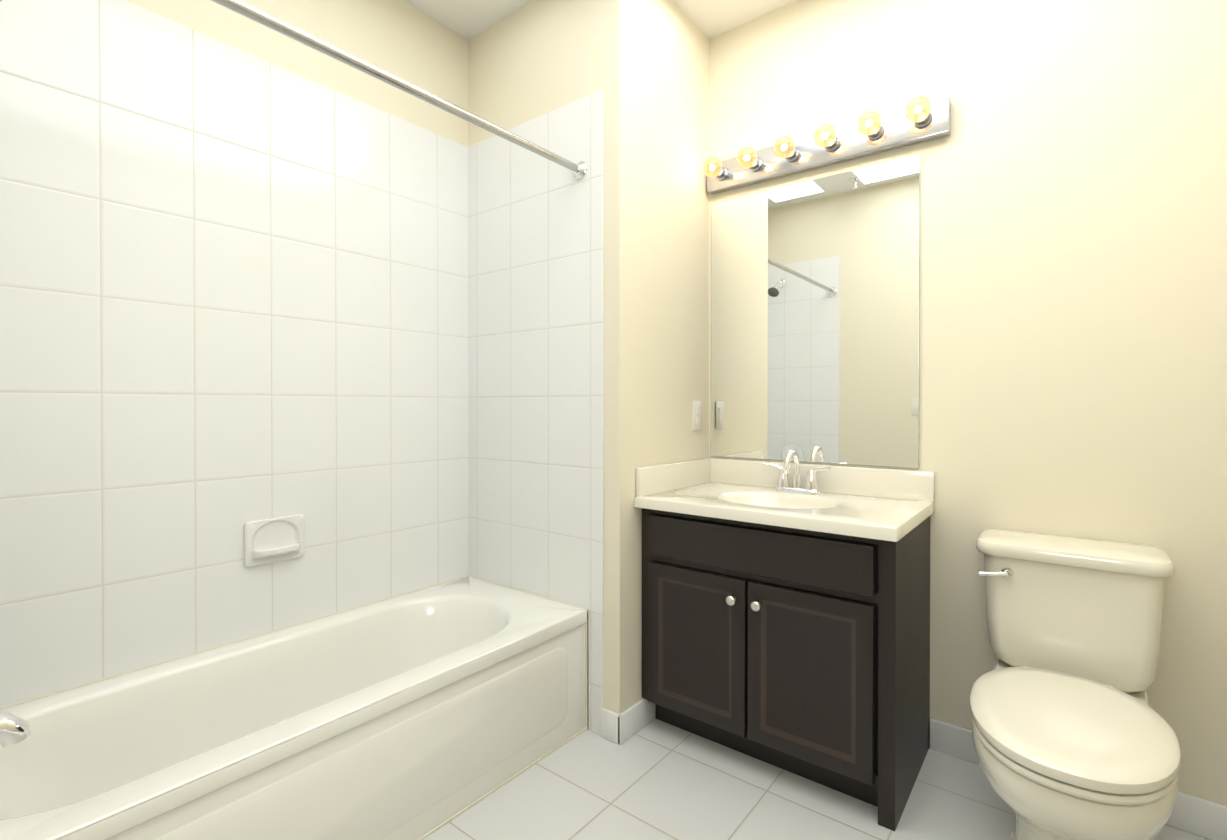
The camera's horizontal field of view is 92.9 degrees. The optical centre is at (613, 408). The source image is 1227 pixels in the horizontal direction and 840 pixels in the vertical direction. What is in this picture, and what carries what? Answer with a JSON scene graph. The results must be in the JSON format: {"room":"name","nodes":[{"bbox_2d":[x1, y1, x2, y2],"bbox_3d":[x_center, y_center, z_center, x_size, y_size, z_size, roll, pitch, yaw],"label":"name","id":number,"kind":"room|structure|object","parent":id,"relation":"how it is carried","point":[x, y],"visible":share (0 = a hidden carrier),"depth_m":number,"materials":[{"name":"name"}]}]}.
{"room":"bathroom","nodes":[
{"label":"bathroom","id":0,"kind":"room"},
{"bbox_2d":[403,0,796,39],"bbox_3d":[-0.258,-1.521,0.854,2.610,0.050,3.390,0,0,38],"label":"ceiling","id":1,"kind":"structure","parent":0,"point":[470,19],"depth_m":2.21,"materials":[{"name":"white paint"}]},
{"bbox_2d":[126,0,1226,805],"bbox_3d":[-0.258,-0.196,0.863,2.610,2.600,3.390,0,0,38],"label":"wall","id":2,"kind":"structure","parent":0,"point":[1074,274],"depth_m":1.80,"materials":[{"name":"beige paint"}]},
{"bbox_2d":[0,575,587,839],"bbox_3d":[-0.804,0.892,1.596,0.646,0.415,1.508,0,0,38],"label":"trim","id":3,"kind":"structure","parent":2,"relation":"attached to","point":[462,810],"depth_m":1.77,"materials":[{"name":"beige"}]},
{"bbox_2d":[0,0,602,734],"bbox_3d":[-0.783,0.019,1.571,0.713,2.160,1.524,0,0,38],"label":"tiled wall","id":4,"kind":"structure","parent":2,"relation":"attached to","point":[238,288],"depth_m":1.76,"materials":[{"name":"white tile"}]},
{"bbox_2d":[0,712,30,746],"bbox_3d":[-1.213,0.465,1.075,0.170,0.366,0.196,0,0,38],"label":"tub faucet","id":5,"kind":"object","parent":4,"relation":"attached to","point":[14,729],"visible":1,"depth_m":1.12,"materials":[{"name":"silver metal"}]},
{"bbox_2d":[244,514,304,566],"bbox_3d":[-1.029,0.404,1.787,0.049,0.135,0.170,0,0,38],"label":"soap dish","id":6,"kind":"object","parent":4,"relation":"attached to","point":[271,540],"visible":1,"depth_m":1.79,"materials":[{"name":"white ceramic"}]},
{"bbox_2d":[211,0,586,178],"bbox_3d":[-0.579,-0.815,1.406,0.060,0.060,1.511,0,0,38],"label":"shower rod","id":7,"kind":"object","parent":4,"relation":"attached to","point":[578,169],"visible":1,"depth_m":1.42,"materials":[{"name":"silver metal"}]},
{"bbox_2d":[692,401,701,429],"bbox_3d":[0.332,0.027,2.301,0.007,0.115,0.070,0,0,38],"label":"electrical outlet plate","id":8,"kind":"object","parent":2,"relation":"attached to","point":[696,415],"visible":1,"depth_m":2.29,"materials":[{"name":"white plastic"}]},
{"bbox_2d":[711,154,919,468],"bbox_3d":[0.698,-0.318,2.135,0.763,1.023,0.006,0,0,38],"label":"mirror","id":9,"kind":"object","parent":2,"relation":"attached to","point":[815,320],"visible":1,"depth_m":2.09,"materials":[{"name":"grey mirror"}]},
{"bbox_2d":[703,96,950,194],"bbox_3d":[0.683,-0.921,2.042,0.850,0.110,0.161,0,0,38],"label":"sconce","id":10,"kind":"object","parent":2,"relation":"attached to","point":[927,120],"visible":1,"depth_m":2.01,"materials":[{"name":"silver metal"}]},
{"bbox_2d":[930,719,1226,839],"bbox_3d":[1.330,1.051,1.643,0.780,0.095,0.018,0,0,38],"label":"baseboard","id":11,"kind":"structure","parent":2,"relation":"attached to","point":[1198,816],"depth_m":1.52,"materials":[{"name":"white wood"}]},
{"bbox_2d":[423,718,1210,839],"bbox_3d":[-0.258,1.129,0.872,2.610,0.050,3.390,0,0,38],"label":"floor","id":12,"kind":"structure","parent":0,"point":[655,779],"depth_m":1.63,"materials":[{"name":"white tile"}]},
{"bbox_2d":[0,577,586,839],"bbox_3d":[-0.804,0.894,1.593,0.642,0.410,1.508,0,0,38],"label":"bathtub","id":13,"kind":"object","parent":12,"relation":"on","point":[416,715],"visible":0.98,"depth_m":1.50,"materials":[{"name":"white ceramic"}]},
{"bbox_2d":[634,449,934,831],"bbox_3d":[0.551,0.619,1.925,0.818,0.955,0.524,0,0,38],"label":"bathroom vanity","id":14,"kind":"object","parent":12,"relation":"on","point":[786,614],"visible":1,"depth_m":1.73,"materials":[{"name":"black wood"}]},
{"bbox_2d":[970,529,1180,839],"bbox_3d":[1.065,0.730,1.371,0.406,0.741,0.755,0,0,38],"label":"toilet","id":15,"kind":"object","parent":12,"relation":"on","point":[1074,736],"visible":1,"depth_m":1.37,"materials":[{"name":"beige ceramic"}]}
]}

